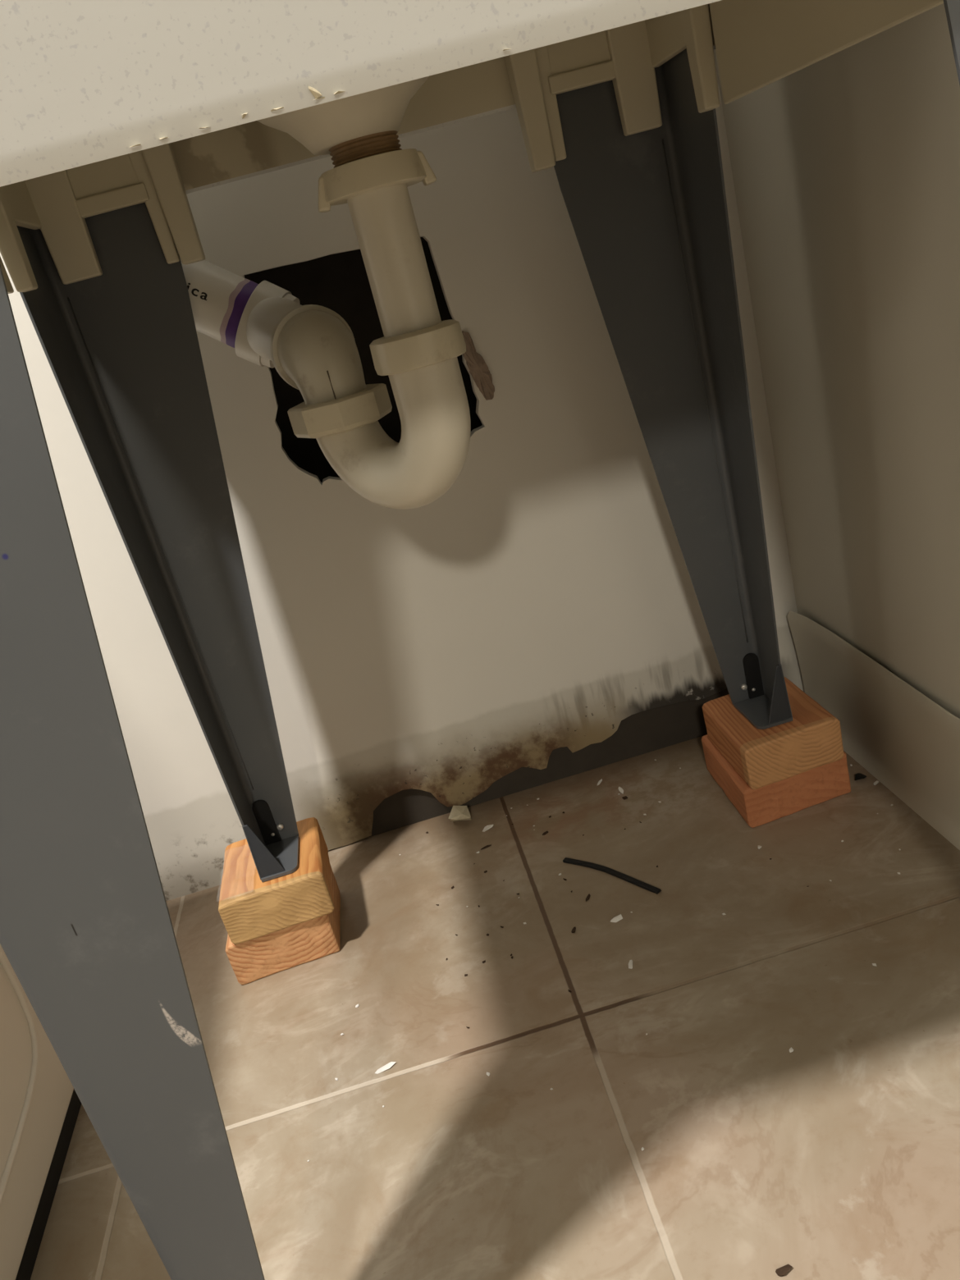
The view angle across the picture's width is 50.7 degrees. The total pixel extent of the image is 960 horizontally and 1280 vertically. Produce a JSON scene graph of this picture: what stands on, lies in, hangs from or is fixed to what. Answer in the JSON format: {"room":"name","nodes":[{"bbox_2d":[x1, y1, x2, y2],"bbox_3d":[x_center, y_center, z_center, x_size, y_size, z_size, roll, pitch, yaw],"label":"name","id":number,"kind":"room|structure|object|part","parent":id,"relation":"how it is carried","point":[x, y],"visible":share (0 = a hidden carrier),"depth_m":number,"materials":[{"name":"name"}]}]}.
{"room":"damaged room","nodes":[
{"label":"damaged room","id":0,"kind":"room"},
{"bbox_2d":[0,51,804,900],"bbox_3d":[-1.129,-0.705,0.561,2.700,2.400,0.135,-16,20,-3],"label":"wall","id":1,"kind":"structure","parent":0,"point":[445,647],"depth_m":0.89,"materials":[{"name":"paint"}]},
{"bbox_2d":[362,688,728,839],"bbox_3d":[-0.001,0.108,0.959,0.650,0.100,0.004,-16,20,-3],"label":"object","id":2,"kind":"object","parent":1,"relation":"attached to","point":[646,731],"depth_m":0.97,"materials":[{"name":"black"}]},
{"bbox_2d":[30,736,959,1279],"bbox_3d":[-0.498,1.102,-1.068,2.700,0.050,4.650,-16,20,-3],"label":"floor","id":3,"kind":"structure","parent":0,"point":[836,1156],"depth_m":0.65,"materials":[{"name":"tile"}]},
{"bbox_2d":[0,944,81,1279],"bbox_3d":[-0.530,0.253,0.377,0.488,0.500,0.605,-16,20,-3],"label":"appliance","id":4,"kind":"object","parent":3,"relation":"on","point":[40,1106],"visible":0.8,"depth_m":0.63,"materials":[{"name":"white metal"}]},
{"bbox_2d":[225,864,340,984],"bbox_3d":[-0.161,0.231,0.840,0.086,0.038,0.090,-16,20,-3],"label":"wood block","id":5,"kind":"object","parent":3,"relation":"on","point":[250,961],"visible":0.52,"depth_m":0.80,"materials":[{"name":"orange wood"}]},
{"bbox_2d":[218,817,333,944],"bbox_3d":[-0.166,0.193,0.829,0.086,0.040,0.100,-16,20,-3],"label":"wood block","id":6,"kind":"object","parent":5,"relation":"on","point":[249,908],"visible":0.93,"depth_m":0.79,"materials":[{"name":"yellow wood"}]},
{"bbox_2d":[374,1061,396,1074],"bbox_3d":[-0.063,0.286,0.679,0.016,0.002,0.005,-22,21,-18],"label":"flake","id":7,"kind":"object","parent":3,"relation":"on","point":[389,1065],"visible":1,"depth_m":0.68,"materials":[{"name":"white paint"}]},
{"bbox_2d":[448,805,471,821],"bbox_3d":[-0.020,0.164,0.947,0.021,0.015,0.020,-16,20,-3],"label":"lump","id":8,"kind":"object","parent":3,"relation":"on","point":[458,813],"visible":1,"depth_m":0.94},
{"bbox_2d":[0,0,959,1279],"bbox_3d":[-0.019,-0.138,0.519,0.548,0.858,0.540,-16,20,-3],"label":"sink","id":9,"kind":"object","parent":3,"relation":"on","point":[112,112],"visible":0.98,"depth_m":0.53,"materials":[{"name":"plastic"}]},
{"bbox_3d":[-0.131,0.083,0.393,0.088,0.600,0.083,-16,20,-3],"label":"leg","id":10,"kind":"part","parent":9,"relation":"part of","materials":[{"name":"grey paint"}]},
{"bbox_3d":[-0.194,-0.065,0.714,0.088,0.522,0.083,-16,20,-3],"label":"leg","id":11,"kind":"part","parent":9,"relation":"part of","materials":[{"name":"grey paint"}]},
{"bbox_3d":[-0.176,0.149,0.831,0.013,0.040,0.002,-16,20,-3],"label":"corner plate","id":12,"kind":"part","parent":9,"relation":"part of","materials":[{"name":"black plastic"}]},
{"bbox_3d":[-0.161,0.175,0.815,0.030,0.002,0.053,-16,20,-3],"label":"foot plate","id":13,"kind":"part","parent":9,"relation":"part of","materials":[{"name":"grey paint"}]},
{"bbox_2d":[180,148,470,509],"bbox_3d":[-0.127,-0.203,0.679,0.330,0.230,0.113,3,27,41],"label":"trap","id":14,"kind":"object","parent":9,"relation":"attached to","point":[313,349],"visible":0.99,"depth_m":0.60,"materials":[{"name":"plastic"}]},
{"bbox_2d":[0,0,721,193],"bbox_3d":[-0.084,-0.376,0.428,0.548,0.330,0.540,-16,20,-3],"label":"basin","id":15,"kind":"object","parent":9,"relation":"in","point":[97,96],"depth_m":0.28,"materials":[{"name":"ceramic"}]},
{"bbox_2d":[329,130,402,168],"bbox_3d":[-0.062,-0.266,0.541,0.038,0.020,0.038,-16,20,-3],"label":"outlet","id":16,"kind":"object","parent":9,"relation":"attached to","point":[345,146],"depth_m":0.53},
{"bbox_3d":[0.144,-0.165,0.735,0.088,0.522,0.083,-16,20,-3],"label":"leg","id":17,"kind":"part","parent":9,"relation":"part of","materials":[{"name":"grey paint"}]},
{"bbox_3d":[0.231,0.030,0.856,0.013,0.040,0.002,-16,20,-3],"label":"corner plate","id":18,"kind":"part","parent":9,"relation":"part of","materials":[{"name":"black plastic"}]},
{"bbox_3d":[0.234,0.059,0.839,0.030,0.002,0.053,-16,20,-3],"label":"foot plate","id":19,"kind":"part","parent":9,"relation":"part of","materials":[{"name":"grey paint"}]},
{"bbox_3d":[0.216,-0.019,0.415,0.070,0.600,0.083,-16,20,-3],"label":"leg","id":20,"kind":"part","parent":9,"relation":"part of","materials":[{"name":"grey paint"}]},
{"bbox_2d":[482,824,493,831],"bbox_3d":[0.007,0.172,0.928,0.013,0.002,0.005,-27,23,-29],"label":"flake","id":21,"kind":"object","parent":3,"relation":"on","point":[487,827],"visible":1,"depth_m":0.93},
{"bbox_2d":[562,857,661,894],"bbox_3d":[0.106,0.188,0.815,0.010,0.002,0.099,-31,26,-37],"label":"strip","id":22,"kind":"object","parent":3,"relation":"on","point":[609,870],"visible":1,"depth_m":0.81,"materials":[{"name":"black plastic"}]},
{"bbox_2d":[610,914,622,922],"bbox_3d":[0.102,0.209,0.761,0.010,0.003,0.004,-23,22,-21],"label":"flake","id":23,"kind":"object","parent":3,"relation":"on","point":[619,917],"visible":1,"depth_m":0.76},
{"bbox_2d":[618,786,623,794],"bbox_3d":[0.129,0.138,0.929,0.004,0.003,0.011,-16,20,-3],"label":"flake","id":24,"kind":"object","parent":3,"relation":"on","point":[620,789],"visible":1,"depth_m":0.93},
{"bbox_2d":[628,960,632,969],"bbox_3d":[0.106,0.228,0.713,0.003,0.001,0.009,-10,21,13],"label":"flake","id":25,"kind":"object","parent":3,"relation":"on","point":[630,963],"visible":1,"depth_m":0.71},
{"bbox_2d":[701,734,850,827],"bbox_3d":[0.252,0.107,0.871,0.094,0.038,0.106,-16,20,-3],"label":"wood block","id":26,"kind":"object","parent":3,"relation":"on","point":[768,803],"visible":0.59,"depth_m":0.83,"materials":[{"name":"red wood"}]},
{"bbox_2d":[702,676,844,789],"bbox_3d":[0.243,0.075,0.851,0.083,0.038,0.104,-16,20,-3],"label":"wood block","id":27,"kind":"object","parent":26,"relation":"on","point":[813,738],"visible":0.84,"depth_m":0.81,"materials":[{"name":"beige wood"}]},
{"bbox_2d":[775,1263,792,1276],"bbox_3d":[0.146,0.303,0.487,0.009,0.002,0.005,-16,20,-3],"label":"crumb","id":28,"kind":"object","parent":3,"relation":"on","point":[782,1271],"visible":1,"depth_m":0.49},
{"bbox_2d":[854,772,866,780],"bbox_3d":[0.320,0.115,0.851,0.009,0.005,0.012,-4,23,27],"label":"lump","id":29,"kind":"object","parent":3,"relation":"on","point":[859,775],"visible":1,"depth_m":0.85,"materials":[{"name":"black plastic"}]},
{"bbox_2d":[713,3,959,718],"bbox_3d":[0.414,-0.328,-1.510,0.100,2.400,4.457,-16,20,-3],"label":"wall","id":30,"kind":"structure","parent":0,"point":[845,166],"depth_m":0.70,"materials":[{"name":"paint"}]},
{"bbox_2d":[786,610,959,850],"bbox_3d":[0.519,0.472,-0.370,0.014,0.108,2.850,-16,20,-3],"label":"baseboard","id":31,"kind":"structure","parent":30,"relation":"attached to","point":[906,740],"depth_m":0.82,"materials":[{"name":"plastic"}]}
]}

